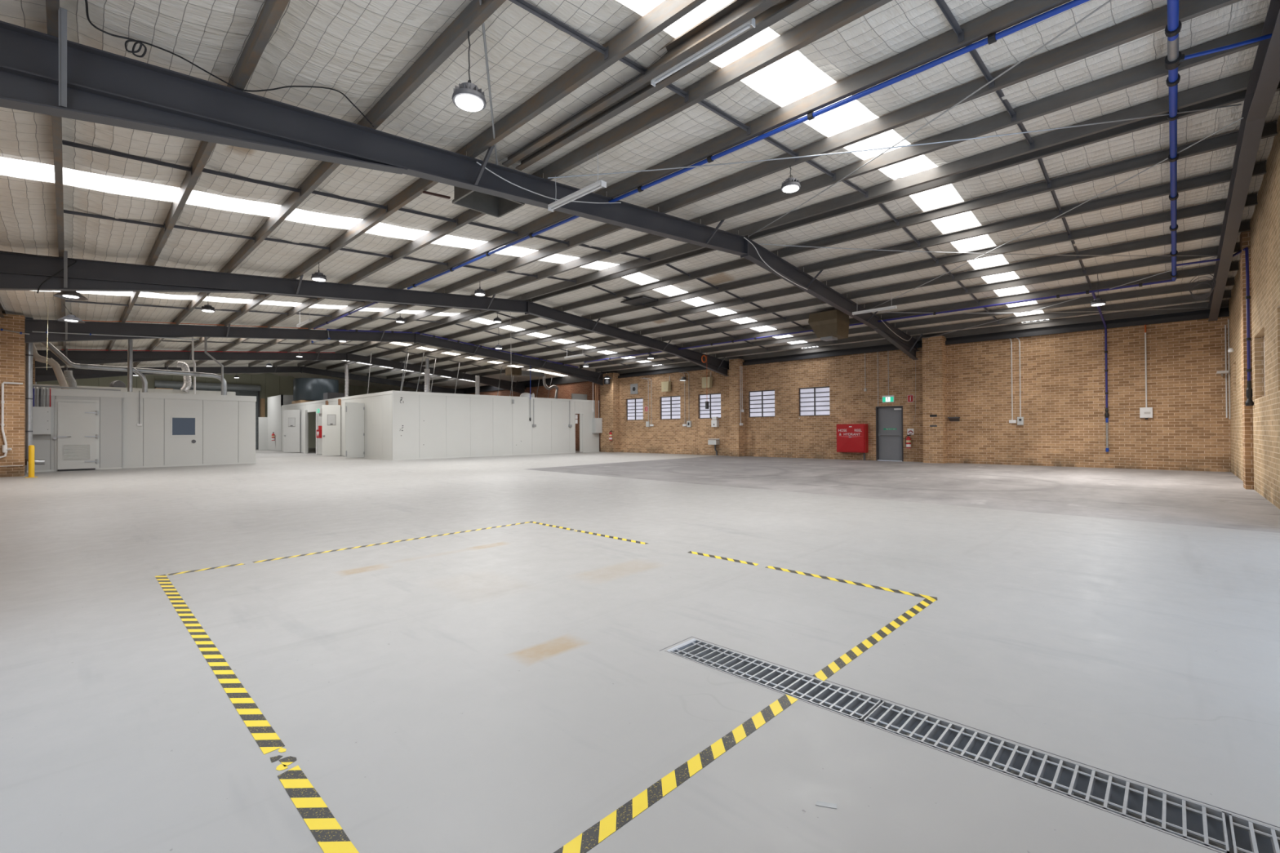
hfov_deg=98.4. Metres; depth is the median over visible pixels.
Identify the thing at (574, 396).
panel offcut
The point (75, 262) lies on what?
cable
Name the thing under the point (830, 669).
tape
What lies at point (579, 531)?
tape
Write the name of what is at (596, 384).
conduit
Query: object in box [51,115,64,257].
purlin
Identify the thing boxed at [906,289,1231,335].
purlin
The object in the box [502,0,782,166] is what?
purlin
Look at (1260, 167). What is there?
purlin
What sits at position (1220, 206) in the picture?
purlin
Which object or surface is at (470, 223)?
bar
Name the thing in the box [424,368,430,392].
flexible duct
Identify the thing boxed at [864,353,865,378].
conduit
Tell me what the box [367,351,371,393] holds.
hanger
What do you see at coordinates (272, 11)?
purlin
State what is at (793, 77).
skylight
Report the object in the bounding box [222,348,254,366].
purlin
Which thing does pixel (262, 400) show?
timber post
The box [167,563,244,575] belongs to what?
tape
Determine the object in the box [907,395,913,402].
fire sign
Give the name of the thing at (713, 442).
basin
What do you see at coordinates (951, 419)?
wall shelf
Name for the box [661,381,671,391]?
wall speaker
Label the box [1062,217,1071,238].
bar
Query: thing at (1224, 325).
conduit
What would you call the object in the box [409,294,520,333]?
purlin
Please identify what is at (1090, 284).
bar
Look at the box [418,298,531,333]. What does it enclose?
purlin
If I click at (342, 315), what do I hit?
bar
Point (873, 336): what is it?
purlin
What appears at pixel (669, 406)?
window
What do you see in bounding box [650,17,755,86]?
light
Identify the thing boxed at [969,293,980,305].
bar
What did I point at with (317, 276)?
lamp
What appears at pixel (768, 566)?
tape
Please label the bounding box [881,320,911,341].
cable
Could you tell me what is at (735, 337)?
bar
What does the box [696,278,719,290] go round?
bar
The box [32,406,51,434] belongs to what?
switchboard
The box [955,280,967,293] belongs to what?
bar
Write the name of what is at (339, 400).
pipe stub
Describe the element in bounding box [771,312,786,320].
bar
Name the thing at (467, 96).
lamp
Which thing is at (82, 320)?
cable
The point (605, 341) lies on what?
bar
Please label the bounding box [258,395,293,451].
panel room
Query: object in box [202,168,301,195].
bar
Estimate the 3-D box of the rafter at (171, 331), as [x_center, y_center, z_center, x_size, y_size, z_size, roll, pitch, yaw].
[-10.209,-3.327,24.919,0.670,1.821,24.430,-1,-1,44]
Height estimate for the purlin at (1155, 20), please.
0.200 m
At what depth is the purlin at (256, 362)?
33.69 m
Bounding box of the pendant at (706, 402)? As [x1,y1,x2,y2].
[701,355,708,408]
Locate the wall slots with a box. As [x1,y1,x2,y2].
[929,414,937,426]
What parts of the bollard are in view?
post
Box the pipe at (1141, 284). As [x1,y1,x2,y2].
[583,279,1175,362]
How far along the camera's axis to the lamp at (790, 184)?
8.79 m
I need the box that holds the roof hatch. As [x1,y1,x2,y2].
[620,296,657,306]
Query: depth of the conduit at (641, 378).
31.52 m
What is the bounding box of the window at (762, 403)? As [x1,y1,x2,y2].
[749,390,774,417]
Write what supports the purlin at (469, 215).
on the rafter at (18, 272)
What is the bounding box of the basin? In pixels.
[707,439,719,455]
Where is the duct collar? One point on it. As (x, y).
(427, 360)
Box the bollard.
[25,444,37,477]
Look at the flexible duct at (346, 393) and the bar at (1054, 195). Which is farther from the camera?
the flexible duct at (346, 393)
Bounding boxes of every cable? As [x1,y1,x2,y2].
[0,250,76,293]
[46,315,48,369]
[61,349,334,352]
[82,320,326,329]
[84,0,373,127]
[476,161,621,203]
[743,236,808,289]
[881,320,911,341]
[914,365,915,418]
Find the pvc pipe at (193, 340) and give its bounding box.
[191,337,195,394]
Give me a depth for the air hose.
30.03 m
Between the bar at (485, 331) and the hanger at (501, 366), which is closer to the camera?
the bar at (485, 331)
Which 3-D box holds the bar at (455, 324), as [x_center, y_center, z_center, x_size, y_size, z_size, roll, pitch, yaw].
[-7.561,-4.281,23.750,0.060,0.234,1.265,-1,-1,44]
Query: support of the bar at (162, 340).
attached to the purlin at (201, 340)
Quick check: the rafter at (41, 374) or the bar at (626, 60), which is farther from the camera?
the rafter at (41, 374)
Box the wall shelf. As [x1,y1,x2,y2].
[947,417,959,421]
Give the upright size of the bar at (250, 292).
0.152 m
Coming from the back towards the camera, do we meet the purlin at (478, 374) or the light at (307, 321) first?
the purlin at (478, 374)
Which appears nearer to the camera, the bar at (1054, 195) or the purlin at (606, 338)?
the bar at (1054, 195)
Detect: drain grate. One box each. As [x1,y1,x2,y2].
[670,639,881,721]
[862,701,1229,852]
[1228,813,1279,852]
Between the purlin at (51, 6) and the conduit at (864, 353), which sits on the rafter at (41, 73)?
the purlin at (51, 6)
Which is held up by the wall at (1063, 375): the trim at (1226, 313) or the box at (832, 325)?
the trim at (1226, 313)
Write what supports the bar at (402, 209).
attached to the purlin at (469, 215)
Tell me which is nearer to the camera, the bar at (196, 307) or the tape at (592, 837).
the tape at (592, 837)
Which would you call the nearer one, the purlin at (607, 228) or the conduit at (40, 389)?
the purlin at (607, 228)
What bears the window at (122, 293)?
attached to the ceiling
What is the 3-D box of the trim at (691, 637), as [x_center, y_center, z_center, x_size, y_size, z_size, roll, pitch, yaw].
[1.388,1.263,2.117,3.270,0.005,0.297,-1,-1,44]
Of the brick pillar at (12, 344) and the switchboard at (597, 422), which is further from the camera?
the switchboard at (597, 422)
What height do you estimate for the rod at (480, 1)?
0.087 m
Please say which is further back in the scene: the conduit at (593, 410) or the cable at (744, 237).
the conduit at (593, 410)
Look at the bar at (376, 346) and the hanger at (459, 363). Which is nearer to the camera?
the bar at (376, 346)
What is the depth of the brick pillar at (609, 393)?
33.11 m
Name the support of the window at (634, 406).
in the wall at (1063, 375)
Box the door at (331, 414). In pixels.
[321,404,340,455]
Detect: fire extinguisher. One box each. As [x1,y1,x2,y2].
[271,432,275,440]
[315,426,321,438]
[608,430,612,439]
[905,434,911,448]
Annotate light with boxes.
[296,311,312,327]
[547,155,606,212]
[564,347,585,358]
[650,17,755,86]
[852,305,897,315]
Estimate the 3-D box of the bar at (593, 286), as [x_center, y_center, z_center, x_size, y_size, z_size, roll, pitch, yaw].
[-1.233,-4.365,17.635,0.060,0.234,1.265,-1,-1,44]
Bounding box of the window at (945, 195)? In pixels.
[910,183,1048,322]
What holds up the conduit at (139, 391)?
attached to the modular room at (92, 429)
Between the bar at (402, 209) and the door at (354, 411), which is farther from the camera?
the door at (354, 411)
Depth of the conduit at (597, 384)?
33.42 m
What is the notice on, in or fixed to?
attached to the modular room at (399, 425)
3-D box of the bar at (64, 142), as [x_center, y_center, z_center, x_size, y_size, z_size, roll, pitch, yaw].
[-6.808,-3.621,7.396,0.060,0.152,1.274,-1,-1,44]
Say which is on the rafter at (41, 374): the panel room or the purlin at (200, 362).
the purlin at (200, 362)
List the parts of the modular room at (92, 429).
wall panel, wall panel, door frame, door, wall panel, wall panel, wall panel, wall panel, wall panel, wall panel, wall panel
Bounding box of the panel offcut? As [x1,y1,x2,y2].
[571,393,586,399]
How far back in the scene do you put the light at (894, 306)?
16.36 m
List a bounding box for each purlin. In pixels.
[0,302,4,317]
[45,0,59,37]
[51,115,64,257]
[60,249,65,317]
[62,341,66,350]
[107,317,121,350]
[121,257,148,322]
[133,346,149,367]
[148,74,232,266]
[149,319,175,351]
[164,347,186,367]
[175,264,226,324]
[186,320,223,351]
[195,347,222,366]
[222,323,266,351]
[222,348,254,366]
[223,271,291,326]
[226,114,366,272]
[232,0,289,90]
[248,348,286,366]
[254,324,306,352]
[266,277,347,328]
[272,349,314,366]
[286,326,344,352]
[291,145,466,279]
[297,349,342,366]
[304,351,350,366]
[306,282,399,329]
[314,328,377,352]
[326,354,374,369]
[342,328,409,353]
[344,287,444,330]
[347,168,543,284]
[348,359,398,373]
[350,331,418,353]
[366,0,506,128]
[366,362,420,376]
[373,336,446,357]
[377,294,479,331]
[386,366,441,378]
[397,342,472,361]
[399,187,606,288]
[404,369,461,382]
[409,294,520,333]
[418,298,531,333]
[419,347,494,365]
[422,373,480,384]
[441,352,520,369]
[444,203,658,293]
[445,306,561,340]
[460,356,541,373]
[466,0,706,158]
[472,315,590,346]
[480,361,561,376]
[483,216,700,297]
[496,323,616,351]
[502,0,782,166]
[515,0,813,170]
[519,330,640,355]
[520,227,738,300]
[530,234,748,302]
[541,337,661,359]
[542,0,892,180]
[560,249,777,311]
[560,343,682,364]
[578,349,700,368]
[590,266,803,319]
[595,353,715,372]
[606,0,1071,198]
[608,357,728,373]
[616,280,826,328]
[640,293,847,335]
[658,0,1241,213]
[662,303,864,341]
[682,314,880,347]
[699,322,894,353]
[700,22,1264,225]
[715,329,906,357]
[727,336,915,361]
[738,70,1251,236]
[748,81,1279,239]
[776,120,1277,257]
[802,160,1266,273]
[825,192,1257,287]
[846,219,1250,299]
[863,242,1239,310]
[881,261,1239,319]
[894,276,1235,328]
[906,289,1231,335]
[916,299,1228,341]
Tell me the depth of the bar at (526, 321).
22.63 m
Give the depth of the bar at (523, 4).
5.38 m
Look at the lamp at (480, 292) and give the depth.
15.47 m
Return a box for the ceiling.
[0,0,1279,391]
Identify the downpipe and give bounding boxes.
[25,316,44,464]
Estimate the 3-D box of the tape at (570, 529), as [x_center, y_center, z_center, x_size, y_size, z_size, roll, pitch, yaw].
[-1.188,1.317,7.350,0.966,0.001,0.077,-1,-1,44]
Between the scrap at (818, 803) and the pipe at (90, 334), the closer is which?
the scrap at (818, 803)
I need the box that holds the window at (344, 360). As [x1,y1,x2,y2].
[343,360,471,381]
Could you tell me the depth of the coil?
13.11 m
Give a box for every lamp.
[53,290,88,300]
[57,304,85,323]
[200,293,215,312]
[295,352,302,356]
[311,262,326,281]
[395,311,404,322]
[452,31,486,111]
[474,280,485,296]
[493,312,502,322]
[494,328,502,349]
[582,353,588,367]
[602,370,611,384]
[647,353,653,359]
[679,377,686,381]
[781,165,800,192]
[1090,273,1106,306]
[1216,370,1228,376]
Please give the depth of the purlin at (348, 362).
36.40 m
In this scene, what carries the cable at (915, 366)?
attached to the wall at (1063, 375)
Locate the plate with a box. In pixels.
[666,638,697,652]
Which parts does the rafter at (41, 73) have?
ridge plate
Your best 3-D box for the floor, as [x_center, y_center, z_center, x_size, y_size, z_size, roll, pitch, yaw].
[-10.544,1.517,25.225,52.550,0.001,24.430,-1,-1,44]
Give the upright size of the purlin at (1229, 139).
0.200 m
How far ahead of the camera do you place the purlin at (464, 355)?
31.76 m
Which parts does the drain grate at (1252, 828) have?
cross rod, cross rod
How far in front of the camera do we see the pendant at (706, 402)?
25.64 m
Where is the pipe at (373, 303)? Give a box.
[313,302,378,328]
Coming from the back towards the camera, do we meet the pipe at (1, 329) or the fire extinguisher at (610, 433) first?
the fire extinguisher at (610, 433)
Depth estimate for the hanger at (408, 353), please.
30.08 m
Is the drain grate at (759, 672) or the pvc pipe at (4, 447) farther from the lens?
the pvc pipe at (4, 447)
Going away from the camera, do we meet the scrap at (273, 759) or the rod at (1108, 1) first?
the scrap at (273, 759)
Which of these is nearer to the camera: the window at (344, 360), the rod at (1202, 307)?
the rod at (1202, 307)
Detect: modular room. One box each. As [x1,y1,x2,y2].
[26,383,256,472]
[281,390,599,460]
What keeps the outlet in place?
attached to the box at (832, 325)
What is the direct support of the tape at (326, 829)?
on the floor
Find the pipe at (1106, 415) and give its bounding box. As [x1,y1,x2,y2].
[1091,292,1109,452]
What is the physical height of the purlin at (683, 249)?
0.200 m
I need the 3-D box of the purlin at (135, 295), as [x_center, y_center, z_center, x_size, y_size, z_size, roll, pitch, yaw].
[-13.850,-3.553,15.139,8.818,0.200,0.075,-1,-1,44]
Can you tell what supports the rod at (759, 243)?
attached to the rafter at (1264, 77)
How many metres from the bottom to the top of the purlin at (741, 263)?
0.200 m
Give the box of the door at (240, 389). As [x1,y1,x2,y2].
[154,380,261,448]
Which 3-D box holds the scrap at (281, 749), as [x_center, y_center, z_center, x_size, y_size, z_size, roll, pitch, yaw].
[-1.410,1.275,2.177,0.045,0.001,0.024,0,-1,21]
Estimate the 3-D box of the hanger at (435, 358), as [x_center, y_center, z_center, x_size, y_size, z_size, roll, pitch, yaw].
[-11.685,-2.704,31.190,0.018,2.340,0.448,-1,-1,30]
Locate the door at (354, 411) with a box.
[345,402,364,457]
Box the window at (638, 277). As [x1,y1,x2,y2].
[622,272,817,348]
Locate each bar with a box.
[62,139,191,175]
[63,209,164,231]
[65,299,128,307]
[133,303,187,309]
[162,340,197,342]
[173,225,255,242]
[195,306,240,311]
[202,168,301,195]
[206,341,235,344]
[241,342,270,343]
[248,292,265,297]
[248,310,288,315]
[264,237,329,252]
[277,294,317,300]
[278,342,303,346]
[296,312,331,318]
[311,190,387,212]
[325,297,364,303]
[339,248,392,260]
[341,344,363,346]
[342,315,371,319]
[376,346,395,351]
[378,302,407,306]
[379,317,406,322]
[398,207,457,225]
[401,256,448,267]
[415,320,440,324]
[419,305,444,309]
[422,191,450,199]
[453,307,480,311]
[454,324,477,331]
[457,265,496,273]
[468,222,517,236]
[484,330,504,337]
[495,312,519,320]
[506,271,537,279]
[508,0,608,60]
[511,337,529,343]
[525,320,546,328]
[527,235,568,246]
[547,276,576,284]
[553,328,573,335]
[578,244,611,254]
[580,334,597,342]
[591,284,616,297]
[604,341,618,347]
[618,56,688,102]
[620,252,650,262]
[623,296,644,306]
[650,306,671,315]
[665,263,690,278]
[677,315,695,324]
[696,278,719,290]
[697,99,750,135]
[700,324,715,332]
[720,332,736,339]
[724,290,743,302]
[750,302,766,312]
[760,133,798,160]
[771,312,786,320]
[791,321,804,329]
[805,160,835,180]
[842,179,867,198]
[878,203,899,226]
[902,226,920,246]
[923,247,938,264]
[934,0,964,42]
[941,265,954,279]
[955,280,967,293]
[965,43,994,88]
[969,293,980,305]
[991,315,999,323]
[995,89,1016,121]
[1017,122,1034,149]
[1037,158,1051,188]
[1050,190,1062,215]
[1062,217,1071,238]
[1071,240,1079,257]
[1079,259,1085,274]
[1085,275,1092,288]
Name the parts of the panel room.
panel, wall panel, panel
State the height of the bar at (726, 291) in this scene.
0.236 m
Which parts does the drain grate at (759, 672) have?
cross rod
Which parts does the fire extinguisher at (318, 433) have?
casing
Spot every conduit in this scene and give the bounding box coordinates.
[32,385,120,391]
[32,386,35,406]
[35,386,37,406]
[39,386,41,406]
[45,386,48,406]
[138,391,140,423]
[315,413,316,454]
[591,368,594,412]
[595,383,595,417]
[595,383,597,417]
[597,384,598,417]
[640,377,648,421]
[740,393,741,422]
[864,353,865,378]
[877,351,878,406]
[887,351,888,395]
[1009,338,1013,420]
[1016,337,1021,417]
[1144,332,1146,407]
[1224,324,1227,417]
[1227,319,1231,419]
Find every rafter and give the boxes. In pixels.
[0,6,922,359]
[0,250,728,376]
[24,319,604,385]
[35,348,526,393]
[35,365,465,394]
[1208,0,1279,321]
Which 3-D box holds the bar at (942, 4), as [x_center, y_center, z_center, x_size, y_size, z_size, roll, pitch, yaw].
[2.982,-4.159,5.446,0.060,0.153,1.294,-1,-1,44]
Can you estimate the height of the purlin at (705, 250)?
0.200 m
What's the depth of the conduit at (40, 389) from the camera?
18.22 m
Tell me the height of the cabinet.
1.180 m
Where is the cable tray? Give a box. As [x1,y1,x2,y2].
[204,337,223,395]
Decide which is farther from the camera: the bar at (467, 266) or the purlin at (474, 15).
the bar at (467, 266)
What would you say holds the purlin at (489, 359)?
on the rafter at (171, 331)
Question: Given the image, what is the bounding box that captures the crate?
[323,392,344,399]
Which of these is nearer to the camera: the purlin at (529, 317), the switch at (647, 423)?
the purlin at (529, 317)
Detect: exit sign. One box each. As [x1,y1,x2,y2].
[316,408,321,413]
[882,395,894,402]
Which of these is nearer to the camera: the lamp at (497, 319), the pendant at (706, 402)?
the lamp at (497, 319)
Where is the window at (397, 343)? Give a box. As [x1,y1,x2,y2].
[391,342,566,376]
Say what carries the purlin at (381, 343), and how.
on the rafter at (78, 357)
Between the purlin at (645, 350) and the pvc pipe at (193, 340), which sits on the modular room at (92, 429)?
the pvc pipe at (193, 340)
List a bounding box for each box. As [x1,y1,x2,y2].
[808,309,849,341]
[1139,407,1152,419]
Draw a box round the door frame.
[303,409,307,453]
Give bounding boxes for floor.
[0,446,1279,852]
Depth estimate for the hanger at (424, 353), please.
29.65 m
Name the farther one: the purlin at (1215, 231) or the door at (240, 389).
the door at (240, 389)
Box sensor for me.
[1227,347,1234,352]
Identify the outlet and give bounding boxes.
[820,336,837,341]
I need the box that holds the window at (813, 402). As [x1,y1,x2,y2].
[799,386,830,416]
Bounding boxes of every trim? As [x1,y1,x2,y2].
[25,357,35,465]
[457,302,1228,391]
[463,311,1229,393]
[660,636,1279,852]
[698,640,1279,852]
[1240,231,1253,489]
[1263,336,1265,395]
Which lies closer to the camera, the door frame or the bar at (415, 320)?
the bar at (415, 320)
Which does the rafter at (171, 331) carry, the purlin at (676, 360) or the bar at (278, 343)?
the purlin at (676, 360)
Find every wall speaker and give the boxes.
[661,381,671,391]
[702,377,712,388]
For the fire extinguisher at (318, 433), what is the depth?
31.31 m
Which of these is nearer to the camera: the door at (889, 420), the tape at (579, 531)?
the tape at (579, 531)
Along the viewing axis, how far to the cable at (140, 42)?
5.31 m
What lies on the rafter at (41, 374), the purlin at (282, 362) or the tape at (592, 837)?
the purlin at (282, 362)
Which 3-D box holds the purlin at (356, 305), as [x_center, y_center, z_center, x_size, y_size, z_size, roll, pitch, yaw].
[-10.092,-4.012,19.034,8.818,0.200,0.075,-1,-1,44]
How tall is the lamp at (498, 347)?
0.903 m
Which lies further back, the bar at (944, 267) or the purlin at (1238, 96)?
the bar at (944, 267)
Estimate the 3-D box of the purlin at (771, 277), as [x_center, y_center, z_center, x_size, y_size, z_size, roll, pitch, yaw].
[1.253,-4.200,18.069,8.818,0.200,0.075,-1,-1,44]
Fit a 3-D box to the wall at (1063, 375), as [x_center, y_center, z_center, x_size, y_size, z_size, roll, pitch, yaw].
[-1.883,-0.676,34.037,52.800,4.450,0.270,-1,-1,44]
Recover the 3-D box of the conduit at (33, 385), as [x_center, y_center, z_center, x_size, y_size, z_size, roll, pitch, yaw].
[-19.289,-1.313,18.855,0.050,0.090,2.300,-1,-1,44]
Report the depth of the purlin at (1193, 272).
15.50 m
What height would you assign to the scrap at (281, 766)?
0.001 m
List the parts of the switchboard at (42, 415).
casing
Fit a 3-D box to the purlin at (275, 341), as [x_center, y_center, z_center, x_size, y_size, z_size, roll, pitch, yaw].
[-16.445,-3.928,25.173,8.828,0.200,0.075,-1,-1,44]
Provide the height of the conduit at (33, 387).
0.690 m
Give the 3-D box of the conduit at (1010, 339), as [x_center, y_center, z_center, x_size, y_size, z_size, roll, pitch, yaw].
[12.989,-1.696,19.439,0.176,2.973,0.032,-1,-1,44]
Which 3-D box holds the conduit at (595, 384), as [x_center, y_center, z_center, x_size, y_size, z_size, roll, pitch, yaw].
[-2.649,-1.841,33.306,0.135,2.654,0.060,0,0,4]
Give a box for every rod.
[479,0,497,164]
[547,103,1241,178]
[747,0,1111,236]
[759,243,1218,256]
[870,116,1244,309]
[873,306,1207,313]
[921,256,1216,339]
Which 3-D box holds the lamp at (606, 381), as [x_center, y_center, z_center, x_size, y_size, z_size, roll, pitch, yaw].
[-1.908,-2.889,32.492,0.546,0.748,0.925,0,0,5]
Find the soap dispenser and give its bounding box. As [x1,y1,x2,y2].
[711,417,719,426]
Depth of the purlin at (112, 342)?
22.78 m
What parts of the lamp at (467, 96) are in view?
cord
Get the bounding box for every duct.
[32,342,69,389]
[40,342,226,395]
[63,370,76,386]
[127,339,133,391]
[133,367,147,392]
[176,360,191,392]
[344,364,348,396]
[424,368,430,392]
[452,186,524,217]
[475,375,479,395]
[505,367,544,377]
[542,375,558,398]
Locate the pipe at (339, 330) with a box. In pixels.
[328,328,577,368]
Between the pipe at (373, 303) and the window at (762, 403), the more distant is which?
the window at (762, 403)
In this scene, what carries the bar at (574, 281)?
attached to the purlin at (683, 249)
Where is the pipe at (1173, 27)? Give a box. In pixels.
[1164,0,1182,280]
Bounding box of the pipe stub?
[337,399,341,407]
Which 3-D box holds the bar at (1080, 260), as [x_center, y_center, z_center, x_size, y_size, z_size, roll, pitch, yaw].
[10.832,-3.982,13.566,0.060,0.232,1.245,-1,-1,44]
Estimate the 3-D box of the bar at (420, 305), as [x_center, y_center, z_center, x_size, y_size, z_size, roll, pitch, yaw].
[-7.417,-4.229,19.293,0.060,0.150,1.254,-1,-1,44]
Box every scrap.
[270,755,282,762]
[275,764,288,770]
[278,747,286,752]
[278,755,296,766]
[815,800,836,808]
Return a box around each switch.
[645,421,649,426]
[686,421,691,426]
[1017,417,1023,425]
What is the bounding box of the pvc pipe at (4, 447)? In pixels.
[0,382,22,457]
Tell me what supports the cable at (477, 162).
hanging from the rafter at (41, 73)
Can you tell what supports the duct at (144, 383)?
on the modular room at (92, 429)
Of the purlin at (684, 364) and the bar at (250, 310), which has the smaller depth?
the bar at (250, 310)
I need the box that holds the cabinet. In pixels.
[836,423,868,453]
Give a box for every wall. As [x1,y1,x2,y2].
[35,373,395,448]
[465,316,1231,471]
[1228,115,1279,509]
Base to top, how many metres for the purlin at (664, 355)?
0.200 m
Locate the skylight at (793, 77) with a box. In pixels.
[620,0,937,179]
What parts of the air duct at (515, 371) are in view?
casing, panel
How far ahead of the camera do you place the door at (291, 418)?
34.68 m
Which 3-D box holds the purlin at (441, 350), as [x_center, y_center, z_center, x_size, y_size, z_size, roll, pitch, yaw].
[-11.449,-4.032,30.344,8.828,0.200,0.075,-1,-1,44]
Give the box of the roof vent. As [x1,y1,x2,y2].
[520,392,534,397]
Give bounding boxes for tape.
[155,574,284,754]
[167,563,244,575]
[253,522,528,562]
[277,765,359,852]
[528,521,574,530]
[553,693,797,852]
[574,529,648,544]
[688,551,758,565]
[766,565,937,599]
[813,598,935,680]
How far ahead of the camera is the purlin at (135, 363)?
30.15 m
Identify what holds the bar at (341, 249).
attached to the purlin at (469, 215)
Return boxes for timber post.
[260,398,265,417]
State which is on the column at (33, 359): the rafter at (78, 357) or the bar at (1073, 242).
the rafter at (78, 357)
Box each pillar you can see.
[0,313,25,477]
[600,373,619,452]
[728,358,744,456]
[922,335,947,463]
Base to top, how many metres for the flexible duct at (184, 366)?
1.236 m
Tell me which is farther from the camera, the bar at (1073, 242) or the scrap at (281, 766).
the bar at (1073, 242)
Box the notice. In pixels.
[575,414,577,423]
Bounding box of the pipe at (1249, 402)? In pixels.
[1175,247,1253,405]
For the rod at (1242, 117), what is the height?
0.567 m
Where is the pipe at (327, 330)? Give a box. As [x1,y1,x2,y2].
[311,328,330,342]
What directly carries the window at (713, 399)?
in the wall at (1063, 375)
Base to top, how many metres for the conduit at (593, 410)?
2.600 m
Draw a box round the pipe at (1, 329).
[0,328,29,334]
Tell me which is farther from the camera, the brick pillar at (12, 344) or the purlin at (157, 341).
the purlin at (157, 341)
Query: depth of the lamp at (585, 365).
27.50 m
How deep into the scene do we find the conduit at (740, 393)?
26.79 m
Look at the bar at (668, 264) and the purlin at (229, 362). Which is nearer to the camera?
the bar at (668, 264)
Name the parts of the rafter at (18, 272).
ridge plate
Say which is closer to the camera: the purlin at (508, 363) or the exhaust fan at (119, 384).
the exhaust fan at (119, 384)
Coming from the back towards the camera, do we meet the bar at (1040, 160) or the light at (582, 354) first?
the light at (582, 354)
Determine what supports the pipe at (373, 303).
attached to the purlin at (356, 305)
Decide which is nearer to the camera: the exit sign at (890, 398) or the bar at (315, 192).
the bar at (315, 192)
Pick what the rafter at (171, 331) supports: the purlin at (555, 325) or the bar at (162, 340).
the purlin at (555, 325)
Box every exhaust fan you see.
[109,380,125,387]
[630,383,637,394]
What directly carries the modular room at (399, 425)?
on the floor
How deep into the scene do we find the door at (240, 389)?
41.70 m
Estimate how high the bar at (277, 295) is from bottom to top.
0.150 m
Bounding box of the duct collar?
[425,358,429,368]
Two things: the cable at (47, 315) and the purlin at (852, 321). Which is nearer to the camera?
the cable at (47, 315)
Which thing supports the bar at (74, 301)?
attached to the purlin at (135, 295)
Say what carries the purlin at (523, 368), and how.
on the rafter at (78, 357)
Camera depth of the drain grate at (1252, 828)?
1.72 m
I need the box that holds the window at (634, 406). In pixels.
[626,398,643,420]
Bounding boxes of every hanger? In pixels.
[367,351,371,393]
[400,346,408,391]
[400,353,408,391]
[416,352,424,391]
[430,358,435,392]
[454,363,459,393]
[497,365,502,395]
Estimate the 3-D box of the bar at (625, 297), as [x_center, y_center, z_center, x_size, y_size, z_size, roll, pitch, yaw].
[-0.291,-4.243,18.609,0.060,0.236,1.295,-1,-1,44]
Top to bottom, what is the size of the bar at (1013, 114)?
0.150 m
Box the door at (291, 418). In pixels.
[283,409,300,452]
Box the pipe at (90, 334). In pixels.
[32,331,199,339]
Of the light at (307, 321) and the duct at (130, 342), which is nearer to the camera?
the light at (307, 321)
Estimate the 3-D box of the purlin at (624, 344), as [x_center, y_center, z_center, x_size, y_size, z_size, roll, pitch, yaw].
[-2.259,-3.749,27.136,8.818,0.200,0.075,-1,-1,44]
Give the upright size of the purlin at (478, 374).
0.200 m
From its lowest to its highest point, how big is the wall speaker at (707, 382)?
0.560 m
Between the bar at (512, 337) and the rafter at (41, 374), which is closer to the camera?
the bar at (512, 337)
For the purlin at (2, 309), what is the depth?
15.85 m
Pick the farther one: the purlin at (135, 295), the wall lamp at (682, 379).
the wall lamp at (682, 379)
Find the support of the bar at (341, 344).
attached to the purlin at (370, 343)
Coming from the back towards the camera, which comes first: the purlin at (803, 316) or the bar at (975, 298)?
the purlin at (803, 316)
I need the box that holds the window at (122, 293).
[55,290,458,315]
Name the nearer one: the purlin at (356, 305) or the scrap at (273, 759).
the scrap at (273, 759)
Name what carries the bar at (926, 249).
attached to the purlin at (1260, 167)
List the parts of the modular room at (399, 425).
wall panel, wall panel, wall panel, wall panel, wall panel, wall panel, wall panel, wall panel, wall panel, wall panel, wall panel, wall panel, corner trim, wall panel, wall panel, wall panel, wall panel, wall panel, wall panel, wall panel, wall panel, wall panel, wall panel, door frame, wall panel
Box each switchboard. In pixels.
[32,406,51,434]
[592,417,602,433]
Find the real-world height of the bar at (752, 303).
0.238 m
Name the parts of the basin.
bowl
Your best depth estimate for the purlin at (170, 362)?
30.75 m
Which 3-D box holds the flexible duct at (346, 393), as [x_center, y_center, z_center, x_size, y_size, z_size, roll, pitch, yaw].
[-16.521,-2.508,31.148,0.196,1.993,0.215,-1,-1,44]
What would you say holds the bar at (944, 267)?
attached to the purlin at (1220, 206)
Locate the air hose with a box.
[528,365,531,421]
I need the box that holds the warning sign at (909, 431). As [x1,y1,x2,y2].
[906,428,913,435]
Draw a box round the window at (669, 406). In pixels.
[660,395,680,419]
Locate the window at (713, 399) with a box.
[698,393,720,418]
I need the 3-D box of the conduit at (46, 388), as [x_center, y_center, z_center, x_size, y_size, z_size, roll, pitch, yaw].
[-19.746,-0.990,18.413,0.252,0.690,0.044,-1,-1,44]
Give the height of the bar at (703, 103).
0.153 m
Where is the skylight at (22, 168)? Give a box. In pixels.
[0,156,617,269]
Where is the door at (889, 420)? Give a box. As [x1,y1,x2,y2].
[875,405,903,461]
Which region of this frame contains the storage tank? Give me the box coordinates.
[291,377,338,404]
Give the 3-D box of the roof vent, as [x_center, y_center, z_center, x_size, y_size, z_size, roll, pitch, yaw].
[-6.301,-1.702,30.776,0.711,0.370,0.804,-1,-1,44]
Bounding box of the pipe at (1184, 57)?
[1178,33,1271,63]
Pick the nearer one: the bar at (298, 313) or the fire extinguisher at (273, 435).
the bar at (298, 313)

